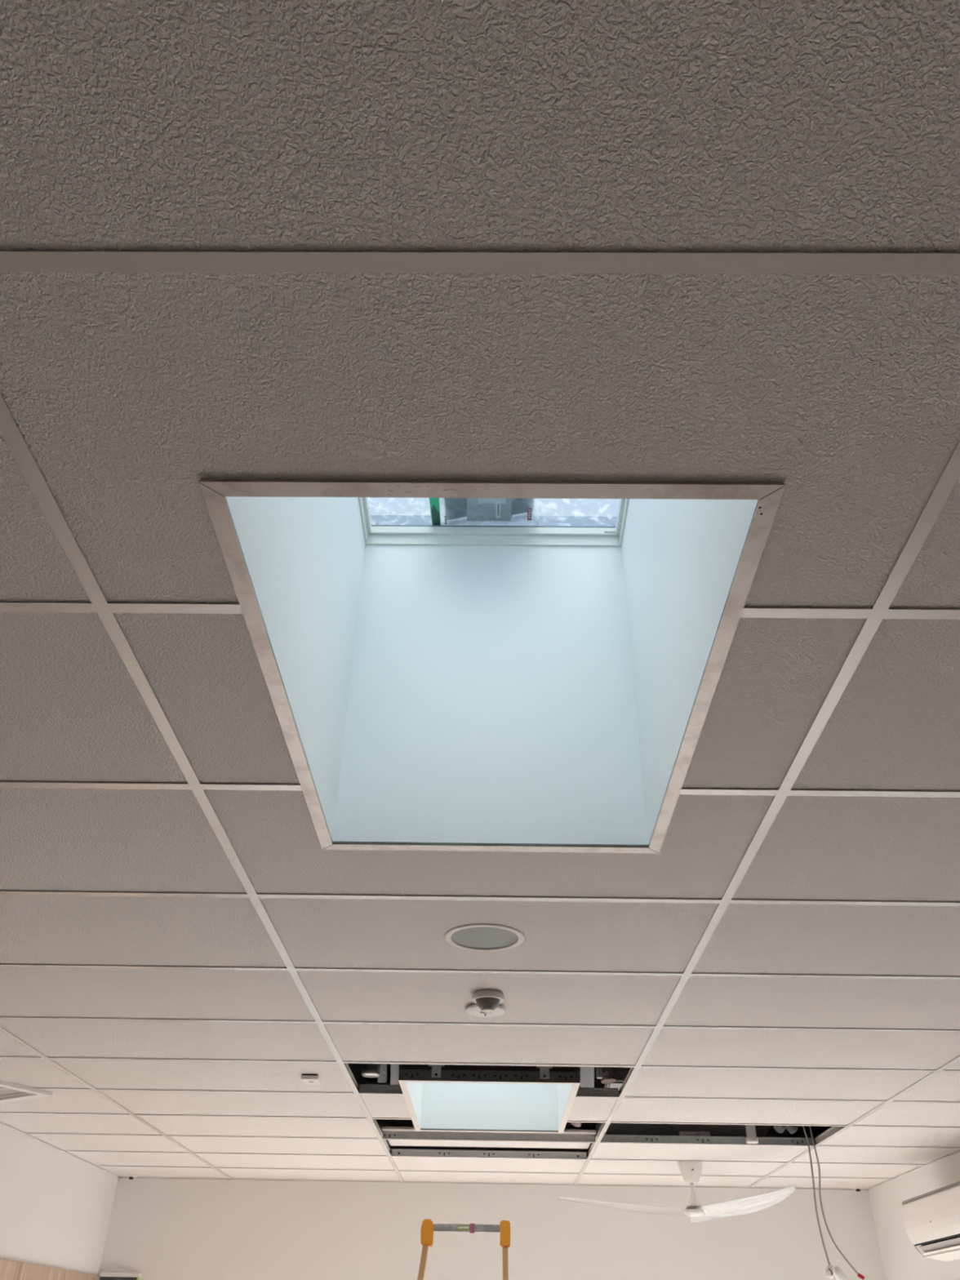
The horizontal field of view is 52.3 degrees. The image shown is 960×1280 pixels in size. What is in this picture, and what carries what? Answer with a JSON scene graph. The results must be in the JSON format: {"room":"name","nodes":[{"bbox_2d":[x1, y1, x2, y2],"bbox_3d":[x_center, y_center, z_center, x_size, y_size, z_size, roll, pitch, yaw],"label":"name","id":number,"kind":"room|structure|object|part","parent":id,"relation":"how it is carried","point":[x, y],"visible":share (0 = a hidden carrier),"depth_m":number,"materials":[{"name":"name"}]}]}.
{"room":"office under renovation","nodes":[
{"label":"office under renovation","id":0,"kind":"room"},
{"bbox_2d":[0,1124,118,1275],"bbox_3d":[-2.673,0.958,1.401,0.150,3.560,12.450,0,-36,1],"label":"wall","id":1,"kind":"structure","parent":0,"point":[55,1206],"depth_m":5.80,"materials":[{"name":"white paint"}]},
{"bbox_2d":[0,1257,21,1279],"bbox_3d":[-2.567,3.975,4.359,0.020,2.098,1.077,0,-36,1],"label":"wall panel","id":2,"kind":"object","parent":1,"relation":"attached to","point":[9,1269],"visible":1,"depth_m":5.28,"materials":[{"name":"brown wood"}]},
{"bbox_2d":[17,1262,62,1279],"bbox_3d":[-2.560,4.484,5.064,0.020,2.098,0.657,0,-36,1],"label":"wall panel","id":3,"kind":"object","parent":1,"relation":"attached to","point":[27,1271],"visible":1,"depth_m":5.61,"materials":[{"name":"brown wood"}]},
{"bbox_2d":[61,1269,100,1279],"bbox_3d":[-2.555,4.886,5.618,0.020,2.098,0.706,0,-36,1],"label":"wall panel","id":4,"kind":"object","parent":1,"relation":"attached to","point":[66,1275],"visible":1,"depth_m":6.13,"materials":[{"name":"brown wood"}]},
{"bbox_2d":[0,251,959,1190],"bbox_3d":[0.031,0.218,1.910,5.230,0.041,12.150,0,-36,1],"label":"ceiling","id":5,"kind":"structure","parent":0,"point":[10,261],"depth_m":1.81,"materials":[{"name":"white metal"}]},
{"bbox_2d":[0,1031,39,1057],"bbox_3d":[-2.167,1.512,3.741,0.792,0.012,0.592,0,-36,1],"label":"ceiling panel","id":6,"kind":"object","parent":5,"relation":"attached to","point":[9,1046],"visible":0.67,"depth_m":3.87,"materials":[{"name":"white plastic"}]},
{"bbox_2d":[0,1080,53,1102],"bbox_3d":[-2.322,2.048,4.463,0.500,0.016,0.500,-19,-41,26],"label":"ceiling vent","id":7,"kind":"object","parent":5,"relation":"in","point":[15,1092],"visible":1,"depth_m":4.52,"materials":[{"name":"white plastic"}]},
{"bbox_3d":[-2.322,2.042,4.468,0.410,0.001,0.410,-19,-41,26],"label":"plate","id":8,"kind":"part","parent":7,"relation":"part of","materials":[{"name":"grey"}]},
{"bbox_2d":[0,1057,89,1088],"bbox_3d":[-2.162,1.863,4.228,0.792,0.012,0.592,0,-36,1],"label":"ceiling panel","id":9,"kind":"object","parent":5,"relation":"attached to","point":[32,1073],"visible":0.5,"depth_m":4.24,"materials":[{"name":"white plastic"}]},
{"bbox_2d":[0,431,91,603],"bbox_3d":[-1.190,-0.238,1.295,1.192,0.012,0.592,0,-36,1],"label":"ceiling panel","id":10,"kind":"object","parent":5,"relation":"attached to","point":[35,567],"visible":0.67,"depth_m":1.42,"materials":[{"name":"white plastic"}]},
{"bbox_2d":[0,1089,128,1114],"bbox_3d":[-2.158,2.215,4.714,0.792,0.012,0.592,0,-36,1],"label":"ceiling panel","id":11,"kind":"object","parent":5,"relation":"attached to","point":[66,1101],"visible":0.56,"depth_m":4.77,"materials":[{"name":"white plastic"}]},
{"bbox_2d":[0,1113,159,1134],"bbox_3d":[-2.153,2.567,5.200,0.792,0.012,0.592,0,-36,1],"label":"ceiling panel","id":12,"kind":"object","parent":5,"relation":"attached to","point":[24,1122],"visible":0.83,"depth_m":5.20,"materials":[{"name":"white plastic"}]},
{"bbox_2d":[0,612,188,783],"bbox_3d":[-1.185,0.114,1.781,1.192,0.012,0.592,0,-36,1],"label":"ceiling panel","id":13,"kind":"object","parent":5,"relation":"attached to","point":[72,710],"visible":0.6,"depth_m":1.78,"materials":[{"name":"white plastic"}]},
{"bbox_2d":[26,1133,187,1152],"bbox_3d":[-2.148,2.918,5.686,0.792,0.012,0.592,0,-36,1],"label":"ceiling panel","id":14,"kind":"object","parent":5,"relation":"attached to","point":[63,1142],"visible":0.79,"depth_m":5.68,"materials":[{"name":"white plastic"}]},
{"bbox_2d":[0,787,247,893],"bbox_3d":[-1.181,0.465,2.267,1.192,0.012,0.592,0,-36,1],"label":"ceiling panel","id":15,"kind":"object","parent":5,"relation":"attached to","point":[76,840],"visible":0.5,"depth_m":2.25,"materials":[{"name":"white plastic"}]},
{"bbox_2d":[64,1151,210,1167],"bbox_3d":[-2.143,3.270,6.172,0.792,0.012,0.592,0,-36,1],"label":"ceiling panel","id":16,"kind":"object","parent":5,"relation":"attached to","point":[99,1158],"visible":0.79,"depth_m":6.17,"materials":[{"name":"white plastic"}]},
{"bbox_2d":[0,894,286,968],"bbox_3d":[-1.176,0.817,2.753,1.192,0.012,0.592,0,-36,1],"label":"ceiling panel","id":17,"kind":"object","parent":5,"relation":"attached to","point":[35,930],"visible":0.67,"depth_m":2.74,"materials":[{"name":"white plastic"}]},
{"bbox_2d":[0,967,315,1021],"bbox_3d":[-1.172,1.168,3.240,1.192,0.012,0.592,0,-36,1],"label":"ceiling panel","id":18,"kind":"object","parent":5,"relation":"attached to","point":[24,992],"visible":0.78,"depth_m":3.23,"materials":[{"name":"white plastic"}]},
{"bbox_2d":[97,1166,228,1178],"bbox_3d":[-2.139,3.606,6.638,0.792,0.012,0.542,0,-36,1],"label":"ceiling panel","id":19,"kind":"object","parent":5,"relation":"attached to","point":[121,1171],"visible":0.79,"depth_m":6.64,"materials":[{"name":"white plastic"}]},
{"bbox_2d":[125,1174,137,1179],"bbox_3d":[-2.423,3.735,6.795,0.080,0.021,0.080,0,-36,1],"label":"sprinkler","id":20,"kind":"object","parent":19,"relation":"attached to","point":[131,1176],"visible":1,"depth_m":6.79,"materials":[{"name":"white plastic"}]},
{"bbox_2d":[0,1018,336,1061],"bbox_3d":[-1.167,1.520,3.726,1.192,0.012,0.592,0,-36,1],"label":"ceiling panel","id":21,"kind":"object","parent":5,"relation":"attached to","point":[302,1042],"visible":0.75,"depth_m":3.71,"materials":[{"name":"white plastic"}]},
{"bbox_2d":[50,1058,352,1092],"bbox_3d":[-1.162,1.871,4.212,1.192,0.012,0.592,0,-36,1],"label":"ceiling panel","id":22,"kind":"object","parent":5,"relation":"attached to","point":[98,1073],"visible":0.71,"depth_m":4.20,"materials":[{"name":"white plastic"}]},
{"bbox_2d":[301,1074,321,1084],"bbox_3d":[-0.721,1.879,4.183,0.072,0.022,0.112,0,-36,1],"label":"sensor box","id":23,"kind":"object","parent":22,"relation":"attached to","point":[314,1079],"visible":1,"depth_m":4.14,"materials":[{"name":"white plastic"}]},
{"bbox_2d":[112,613,300,785],"bbox_3d":[-0.475,0.120,1.770,0.214,0.012,0.592,0,-36,1],"label":"ceiling panel","id":24,"kind":"object","parent":5,"relation":"attached to","point":[204,672],"visible":0.79,"depth_m":1.72,"materials":[{"name":"white plastic"}]},
{"bbox_2d":[98,1090,366,1117],"bbox_3d":[-1.158,2.223,4.698,1.192,0.012,0.592,0,-36,1],"label":"ceiling panel","id":25,"kind":"object","parent":5,"relation":"attached to","point":[137,1102],"visible":0.79,"depth_m":4.69,"materials":[{"name":"white plastic"}]},
{"bbox_2d":[136,1115,377,1137],"bbox_3d":[-1.153,2.575,5.185,1.192,0.012,0.592,0,-36,1],"label":"ceiling panel","id":26,"kind":"object","parent":5,"relation":"attached to","point":[167,1125],"visible":0.79,"depth_m":5.18,"materials":[{"name":"white plastic"}]},
{"bbox_2d":[165,1134,386,1155],"bbox_3d":[-1.148,2.926,5.671,1.192,0.012,0.592,0,-36,1],"label":"ceiling panel","id":27,"kind":"object","parent":5,"relation":"attached to","point":[193,1144],"visible":0.79,"depth_m":5.67,"materials":[{"name":"white plastic"}]},
{"bbox_2d":[195,1153,394,1169],"bbox_3d":[-1.144,3.277,6.157,1.192,0.012,0.592,0,-36,1],"label":"ceiling panel","id":28,"kind":"object","parent":5,"relation":"attached to","point":[249,1161],"visible":0.71,"depth_m":6.15,"materials":[{"name":"white plastic"}]},
{"bbox_2d":[217,1168,400,1182],"bbox_3d":[-1.139,3.614,6.623,1.192,0.012,0.542,0,-36,1],"label":"ceiling panel","id":29,"kind":"object","parent":5,"relation":"attached to","point":[234,1173],"visible":0.71,"depth_m":6.62,"materials":[{"name":"white plastic"}]},
{"bbox_2d":[361,1063,381,1077],"bbox_3d":[-0.485,1.913,4.361,0.084,0.056,0.084,0,-36,1],"label":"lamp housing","id":30,"kind":"object","parent":5,"relation":"on","point":[368,1070],"visible":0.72,"depth_m":4.33,"materials":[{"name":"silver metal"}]},
{"bbox_2d":[377,1063,386,1082],"bbox_3d":[-0.439,1.777,4.419,0.038,0.369,0.271,0,-36,1],"label":"batten","id":31,"kind":"object","parent":5,"relation":"attached to","point":[383,1077],"visible":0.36,"depth_m":4.40,"materials":[{"name":"grey metal"}]},
{"bbox_2d":[358,1090,411,1118],"bbox_3d":[-0.450,2.229,4.688,0.208,0.012,0.592,0,-36,1],"label":"ceiling panel","id":32,"kind":"object","parent":5,"relation":"attached to","point":[381,1106],"visible":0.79,"depth_m":4.68,"materials":[{"name":"white plastic"}]},
{"bbox_2d":[0,0,959,253],"bbox_3d":[0.005,-0.580,0.790,1.192,0.012,0.592,0,-36,1],"label":"ceiling panel","id":33,"kind":"object","parent":5,"relation":"attached to","point":[411,126],"visible":1,"depth_m":0.91,"materials":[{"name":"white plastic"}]},
{"bbox_2d":[0,271,959,608],"bbox_3d":[0.010,-0.228,1.276,1.192,0.012,0.592,0,-36,1],"label":"ceiling panel","id":34,"kind":"object","parent":5,"relation":"attached to","point":[126,392],"visible":0.94,"depth_m":1.18,"materials":[{"name":"white plastic"}]},
{"bbox_2d":[203,789,774,899],"bbox_3d":[0.019,0.475,2.249,1.192,0.012,0.592,0,-36,1],"label":"ceiling panel","id":35,"kind":"object","parent":5,"relation":"attached to","point":[273,835],"visible":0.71,"depth_m":2.31,"materials":[{"name":"white plastic"}]},
{"bbox_2d":[258,897,719,973],"bbox_3d":[0.024,0.827,2.735,1.192,0.012,0.592,0,-36,1],"label":"ceiling panel","id":36,"kind":"object","parent":5,"relation":"attached to","point":[313,933],"visible":0.71,"depth_m":2.70,"materials":[{"name":"white plastic"}]},
{"bbox_2d":[444,923,524,951],"bbox_3d":[0.013,0.832,2.729,0.224,0.004,0.224,0,-36,1],"label":"recessed light","id":37,"kind":"object","parent":36,"relation":"attached to","point":[483,937],"visible":1,"depth_m":2.73,"materials":[{"name":"white plastic"}]},
{"bbox_2d":[296,970,681,1026],"bbox_3d":[0.028,1.178,3.221,1.192,0.012,0.592,0,-36,1],"label":"ceiling panel","id":38,"kind":"object","parent":5,"relation":"attached to","point":[335,996],"visible":0.71,"depth_m":3.19,"materials":[{"name":"white plastic"}]},
{"bbox_2d":[465,1004,505,1017],"bbox_3d":[0.018,1.244,3.287,0.136,0.018,0.136,0,-36,1],"label":"smoke detector","id":39,"kind":"object","parent":38,"relation":"attached to","point":[473,1010],"visible":0.7,"depth_m":3.28,"materials":[{"name":"white plastic"}]},
{"bbox_2d":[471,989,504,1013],"bbox_3d":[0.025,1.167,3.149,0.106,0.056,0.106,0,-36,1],"label":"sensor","id":40,"kind":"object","parent":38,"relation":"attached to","point":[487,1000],"visible":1,"depth_m":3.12,"materials":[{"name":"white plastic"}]},
{"bbox_2d":[323,1023,654,1065],"bbox_3d":[0.033,1.530,3.708,1.192,0.012,0.592,0,-36,1],"label":"ceiling panel","id":41,"kind":"object","parent":5,"relation":"attached to","point":[359,1042],"visible":0.79,"depth_m":3.69,"materials":[{"name":"white plastic"}]},
{"bbox_2d":[390,1153,587,1173],"bbox_3d":[0.056,3.287,6.139,1.192,0.012,0.592,0,-36,1],"label":"ceiling panel","id":42,"kind":"object","parent":5,"relation":"attached to","point":[402,1163],"visible":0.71,"depth_m":6.14,"materials":[{"name":"white plastic"}]},
{"bbox_2d":[399,1171,578,1184],"bbox_3d":[0.061,3.624,6.605,1.192,0.012,0.542,0,-36,1],"label":"ceiling panel","id":43,"kind":"object","parent":5,"relation":"attached to","point":[407,1176],"visible":0.86,"depth_m":6.61,"materials":[{"name":"white plastic"}]},
{"bbox_2d":[398,1064,580,1133],"bbox_3d":[0.052,1.826,4.983,0.864,1.037,1.296,0,-36,1],"label":"skylight","id":44,"kind":"object","parent":5,"relation":"attached to","point":[464,1098],"depth_m":5.17,"materials":[{"name":"white"}]},
{"bbox_2d":[390,1063,399,1084],"bbox_3d":[-0.385,1.787,4.432,0.037,0.370,0.261,0,-36,1],"label":"strap","id":45,"kind":"object","parent":44,"relation":"hanging from","point":[394,1077],"visible":0.36,"depth_m":4.43,"materials":[{"name":"silver metal"}]},
{"bbox_3d":[-0.187,1.798,4.250,0.068,0.188,0.009,0,-36,1],"label":"hanger bracket","id":46,"kind":"part","parent":44,"relation":"part of","materials":[{"name":"grey metal"}]},
{"bbox_3d":[0.279,1.802,4.243,0.068,0.188,0.009,0,-36,1],"label":"hanger bracket","id":47,"kind":"part","parent":44,"relation":"part of","materials":[{"name":"grey metal"}]},
{"bbox_2d":[580,1066,594,1087],"bbox_3d":[0.485,1.794,4.418,0.063,0.370,0.261,0,-36,1],"label":"strap","id":48,"kind":"object","parent":44,"relation":"hanging from","point":[587,1073],"visible":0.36,"depth_m":4.41,"materials":[{"name":"silver metal"}]},
{"bbox_2d":[595,1066,602,1079],"bbox_3d":[0.540,1.702,4.565,0.026,0.640,0.026,0,-36,1],"label":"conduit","id":49,"kind":"object","parent":48,"relation":"attached to","point":[598,1069],"visible":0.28,"depth_m":4.38,"materials":[{"name":"metal"}]},
{"bbox_2d":[382,1126,596,1148],"bbox_3d":[0.052,2.861,5.618,1.180,0.017,0.580,0,-36,1],"label":"panel","id":50,"kind":"object","parent":5,"relation":"attached to","point":[392,1142],"visible":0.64,"depth_m":5.73,"materials":[{"name":"white plastic"}]},
{"bbox_2d":[198,479,785,853],"bbox_3d":[0.027,-0.281,2.067,0.857,1.038,1.263,0,-36,1],"label":"skylight","id":51,"kind":"object","parent":5,"relation":"attached to","point":[542,683],"visible":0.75,"depth_m":2.31,"materials":[{"name":"white paint"}]},
{"bbox_2d":[429,497,533,524],"bbox_3d":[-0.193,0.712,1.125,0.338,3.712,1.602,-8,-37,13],"label":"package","id":52,"kind":"object","parent":51,"relation":"on","point":[475,508],"visible":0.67,"depth_m":2.75,"materials":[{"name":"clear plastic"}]},
{"bbox_3d":[0.033,-0.632,2.320,0.807,0.023,1.213,0,-36,1],"label":"sash","id":53,"kind":"part","parent":51,"relation":"part of","materials":[{"name":"white"}]},
{"bbox_2d":[570,1075,582,1127],"bbox_3d":[0.554,2.525,5.363,0.090,0.278,0.208,-17,-40,23],"label":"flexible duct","id":54,"kind":"object","parent":5,"relation":"attached to","point":[575,1124],"visible":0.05,"depth_m":5.25,"materials":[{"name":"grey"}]},
{"bbox_2d":[567,1093,620,1121],"bbox_3d":[0.536,2.236,4.672,0.204,0.012,0.592,0,-36,1],"label":"ceiling panel","id":55,"kind":"object","parent":5,"relation":"attached to","point":[592,1109],"visible":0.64,"depth_m":4.66,"materials":[{"name":"white plastic"}]},
{"bbox_2d":[600,1066,616,1084],"bbox_3d":[0.586,1.851,4.604,0.074,0.462,0.225,-2,-36,4],"label":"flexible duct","id":56,"kind":"object","parent":5,"relation":"attached to","point":[608,1073],"visible":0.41,"depth_m":4.40,"materials":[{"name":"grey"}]},
{"bbox_2d":[577,1173,763,1187],"bbox_3d":[1.260,3.634,6.586,1.192,0.012,0.542,0,-36,1],"label":"ceiling panel","id":57,"kind":"object","parent":5,"relation":"attached to","point":[586,1179],"visible":0.79,"depth_m":6.59,"materials":[{"name":"white plastic"}]},
{"bbox_2d":[558,1160,793,1222],"bbox_3d":[1.085,3.280,5.842,1.235,0.291,1.389,0,-36,1],"label":"ceiling fan","id":58,"kind":"object","parent":5,"relation":"hanging from","point":[691,1171],"visible":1,"depth_m":5.83,"materials":[{"name":"white plastic"}]},
{"bbox_3d":[0.852,3.314,5.731,0.770,0.098,0.160,2,-36,-1],"label":"blade","id":59,"kind":"part","parent":58,"relation":"part of","materials":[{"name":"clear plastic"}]},
{"bbox_3d":[1.267,3.265,5.835,0.026,0.053,0.026,0,-36,1],"label":"down rod","id":60,"kind":"part","parent":58,"relation":"part of","materials":[{"name":"white plastic"}]},
{"bbox_3d":[1.266,3.313,5.800,0.086,0.082,0.086,0,-36,1],"label":"motor","id":61,"kind":"part","parent":58,"relation":"part of","materials":[{"name":"white plastic"}]},
{"bbox_3d":[1.424,3.580,6.083,0.160,0.098,0.770,-17,-40,23],"label":"blade","id":62,"kind":"part","parent":58,"relation":"part of","materials":[{"name":"white plastic"}]},
{"bbox_3d":[1.520,3.162,5.502,0.160,0.098,0.770,20,-40,-25],"label":"blade","id":63,"kind":"part","parent":58,"relation":"part of","materials":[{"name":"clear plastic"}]},
{"bbox_2d":[595,1070,771,1137],"bbox_3d":[1.164,2.638,5.472,0.975,0.230,0.944,0,-36,1],"label":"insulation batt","id":64,"kind":"object","parent":5,"relation":"on","point":[634,1129],"visible":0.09,"depth_m":5.56,"materials":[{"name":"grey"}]},
{"bbox_2d":[583,1160,787,1176],"bbox_3d":[1.256,3.297,6.120,1.192,0.012,0.592,0,-36,1],"label":"ceiling panel","id":65,"kind":"object","parent":5,"relation":"attached to","point":[599,1166],"visible":0.57,"depth_m":6.12,"materials":[{"name":"white plastic"}]},
{"bbox_2d":[591,1142,815,1161],"bbox_3d":[1.251,2.945,5.634,1.192,0.012,0.592,0,-36,1],"label":"ceiling panel","id":66,"kind":"object","parent":5,"relation":"attached to","point":[604,1150],"visible":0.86,"depth_m":5.63,"materials":[{"name":"white plastic"}]},
{"bbox_2d":[678,1131,710,1136],"bbox_3d":[1.195,2.755,5.448,0.170,0.025,0.035,0,-36,1],"label":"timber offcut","id":67,"kind":"object","parent":66,"relation":"on","point":[680,1133],"visible":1,"depth_m":5.43,"materials":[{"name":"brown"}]},
{"bbox_2d":[611,1097,886,1124],"bbox_3d":[1.242,2.242,4.662,1.192,0.012,0.592,0,-36,1],"label":"ceiling panel","id":68,"kind":"object","parent":5,"relation":"attached to","point":[645,1110],"visible":0.71,"depth_m":4.65,"materials":[{"name":"white plastic"}]},
{"bbox_2d":[745,1124,758,1144],"bbox_3d":[1.494,2.713,5.392,0.068,0.110,0.068,0,-36,1],"label":"pipe","id":69,"kind":"object","parent":5,"relation":"attached to","point":[751,1138],"visible":0.77,"depth_m":5.37,"materials":[{"name":"white plastic"}]},
{"bbox_2d":[681,617,866,790],"bbox_3d":[0.507,0.127,1.755,0.206,0.012,0.592,0,-36,1],"label":"ceiling panel","id":70,"kind":"object","parent":5,"relation":"attached to","point":[777,674],"visible":0.79,"depth_m":1.71,"materials":[{"name":"white plastic"}]},
{"bbox_2d":[624,1067,933,1100],"bbox_3d":[1.237,1.891,4.175,1.192,0.012,0.592,0,-36,1],"label":"ceiling panel","id":71,"kind":"object","parent":5,"relation":"attached to","point":[788,1084],"visible":0.79,"depth_m":4.16,"materials":[{"name":"white plastic"}]},
{"bbox_2d":[773,1125,798,1133],"bbox_3d":[1.679,2.664,5.376,0.153,0.093,0.060,20,-40,-24],"label":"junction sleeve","id":72,"kind":"object","parent":5,"relation":"on","point":[780,1129],"visible":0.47,"depth_m":5.36,"materials":[{"name":"grey plastic"}]},
{"bbox_2d":[641,1028,959,1070],"bbox_3d":[1.233,1.539,3.689,1.192,0.012,0.592,0,-36,1],"label":"ceiling panel","id":73,"kind":"object","parent":5,"relation":"attached to","point":[694,1047],"visible":0.82,"depth_m":3.68,"materials":[{"name":"white plastic"}]},
{"bbox_2d":[662,976,959,1030],"bbox_3d":[1.228,1.188,3.203,1.192,0.012,0.592,0,-36,1],"label":"ceiling panel","id":74,"kind":"object","parent":5,"relation":"attached to","point":[703,1001],"visible":0.78,"depth_m":3.20,"materials":[{"name":"white plastic"}]},
{"bbox_2d":[751,1177,890,1189],"bbox_3d":[2.275,3.642,6.571,0.822,0.012,0.542,0,-36,1],"label":"ceiling panel","id":75,"kind":"object","parent":5,"relation":"attached to","point":[769,1182],"visible":0.71,"depth_m":6.57,"materials":[{"name":"white plastic"}]},
{"bbox_2d":[851,1186,863,1191],"bbox_3d":[2.596,3.775,6.718,0.080,0.021,0.080,0,-36,1],"label":"sprinkler","id":76,"kind":"object","parent":75,"relation":"attached to","point":[857,1188],"visible":1,"depth_m":6.71,"materials":[{"name":"white plastic"}]},
{"bbox_2d":[802,1125,846,1279],"bbox_3d":[1.825,2.973,5.209,0.116,0.748,0.054,11,-37,-13],"label":"cable","id":77,"kind":"object","parent":5,"relation":"hanging from","point":[830,1271],"visible":0.96,"depth_m":5.05,"materials":[{"name":"grey plastic"}]},
{"bbox_3d":[1.787,2.940,5.224,0.038,0.678,0.017,13,-37,-15],"label":"cord","id":78,"kind":"part","parent":77,"relation":"part of","materials":[{"name":"grey plastic"}]},
{"bbox_2d":[834,1265,846,1279],"bbox_3d":[1.844,3.252,5.018,0.066,0.073,0.052,0,-36,1],"label":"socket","id":79,"kind":"object","parent":77,"relation":"attached to","point":[838,1273],"depth_m":5.00,"materials":[{"name":"white plastic"}]},
{"bbox_2d":[691,903,959,977],"bbox_3d":[1.223,0.836,2.717,1.192,0.012,0.592,0,-36,1],"label":"ceiling panel","id":80,"kind":"object","parent":5,"relation":"attached to","point":[763,939],"visible":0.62,"depth_m":2.71,"materials":[{"name":"white plastic"}]},
{"bbox_2d":[808,1125,864,1279],"bbox_3d":[1.887,2.964,5.205,0.163,0.736,0.019,2,-36,-1],"label":"cable","id":81,"kind":"object","parent":5,"relation":"hanging from","point":[860,1276],"visible":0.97,"depth_m":5.16,"materials":[{"name":"grey plastic"}]},
{"bbox_2d":[731,795,959,902],"bbox_3d":[1.219,0.485,2.230,1.192,0.012,0.592,0,-36,1],"label":"ceiling panel","id":82,"kind":"object","parent":5,"relation":"attached to","point":[824,848],"visible":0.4,"depth_m":2.23,"materials":[{"name":"white plastic"}]},
{"bbox_2d":[769,1163,924,1177],"bbox_3d":[2.271,3.305,6.105,0.822,0.012,0.592,0,-36,1],"label":"ceiling panel","id":83,"kind":"object","parent":5,"relation":"attached to","point":[799,1170],"visible":0.79,"depth_m":6.10,"materials":[{"name":"white plastic"}]},
{"bbox_2d":[790,618,959,791],"bbox_3d":[1.214,0.133,1.744,1.192,0.012,0.592,0,-36,1],"label":"ceiling panel","id":84,"kind":"object","parent":5,"relation":"attached to","point":[895,726],"visible":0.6,"depth_m":1.76,"materials":[{"name":"white plastic"}]},
{"bbox_2d":[792,1146,959,1164],"bbox_3d":[2.266,2.953,5.618,0.822,0.012,0.592,0,-36,1],"label":"ceiling panel","id":85,"kind":"object","parent":5,"relation":"attached to","point":[825,1154],"visible":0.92,"depth_m":5.61,"materials":[{"name":"white plastic"}]},
{"bbox_2d":[820,1126,959,1147],"bbox_3d":[2.261,2.602,5.132,0.822,0.012,0.592,0,-36,1],"label":"ceiling panel","id":86,"kind":"object","parent":5,"relation":"attached to","point":[852,1135],"visible":0.89,"depth_m":5.14,"materials":[{"name":"white plastic"}]},
{"bbox_2d":[853,1102,959,1127],"bbox_3d":[2.257,2.250,4.646,0.822,0.012,0.592,0,-36,1],"label":"ceiling panel","id":87,"kind":"object","parent":5,"relation":"attached to","point":[894,1113],"visible":0.75,"depth_m":4.67,"materials":[{"name":"white plastic"}]},
{"bbox_2d":[888,476,959,608],"bbox_3d":[1.210,-0.218,1.258,1.192,0.012,0.592,0,-36,1],"label":"ceiling panel","id":88,"kind":"object","parent":5,"relation":"attached to","point":[932,581],"visible":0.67,"depth_m":1.42,"materials":[{"name":"white plastic"}]},
{"bbox_2d":[893,1071,959,1102],"bbox_3d":[2.252,1.899,4.160,0.822,0.012,0.592,0,-36,1],"label":"ceiling panel","id":89,"kind":"object","parent":5,"relation":"attached to","point":[944,1086],"visible":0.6,"depth_m":4.22,"materials":[{"name":"white plastic"}]},
{"bbox_2d":[943,1060,959,1070],"bbox_3d":[2.248,1.547,3.674,0.822,0.012,0.592,0,-36,1],"label":"ceiling panel","id":90,"kind":"object","parent":5,"relation":"attached to","point":[956,1066],"visible":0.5,"depth_m":3.87,"materials":[{"name":"white plastic"}]},
{"bbox_2d":[97,1063,885,1279],"bbox_3d":[0.064,4.582,6.344,5.230,3.560,0.150,0,-36,1],"label":"wall","id":91,"kind":"structure","parent":0,"point":[192,1228],"depth_m":6.65,"materials":[{"name":"white paint"}]},
{"bbox_2d":[99,1272,141,1279],"bbox_3d":[-2.402,4.761,6.127,0.262,1.340,0.027,0,-36,1],"label":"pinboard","id":92,"kind":"object","parent":91,"relation":"attached to","point":[104,1276],"visible":1,"depth_m":6.50,"materials":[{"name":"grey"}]},
{"bbox_2d":[868,1152,959,1279],"bbox_3d":[2.706,1.001,1.319,0.150,3.560,12.450,0,-36,1],"label":"wall","id":93,"kind":"structure","parent":0,"point":[900,1260],"depth_m":6.16,"materials":[{"name":"white paint"}]},
{"bbox_2d":[902,1181,959,1261],"bbox_3d":[2.544,3.080,5.185,0.258,0.305,0.950,0,-36,1],"label":"air conditioner","id":94,"kind":"object","parent":93,"relation":"attached to","point":[931,1220],"visible":1,"depth_m":5.25,"materials":[{"name":"white plastic"}]},
{"bbox_3d":[-0.012,2.462,0.288,5.530,0.100,12.450,0,-36,1],"label":"floor","id":95,"kind":"structure","parent":0,"visible":0},
{"bbox_2d":[417,1218,510,1279],"bbox_3d":[-0.098,3.824,4.209,0.820,2.284,1.280,0,-36,1],"label":"step ladder","id":96,"kind":"object","parent":95,"relation":"on","point":[428,1229],"visible":1,"depth_m":4.78,"materials":[{"name":"yellow"}]},
{"bbox_3d":[-0.380,3.659,3.931,0.063,2.176,0.649,-10,-37,15],"label":"rail","id":97,"kind":"part","parent":96,"relation":"part of","materials":[{"name":"brown wood"}]},
{"bbox_3d":[-0.066,2.897,4.817,0.334,0.032,0.026,0,-36,1],"label":"rail","id":98,"kind":"part","parent":96,"relation":"part of","materials":[{"name":"metal"}]},
{"bbox_3d":[0.191,3.664,3.922,0.044,2.174,0.641,11,-37,-13],"label":"rail","id":99,"kind":"part","parent":96,"relation":"part of","materials":[{"name":"brown wood"}]}
]}

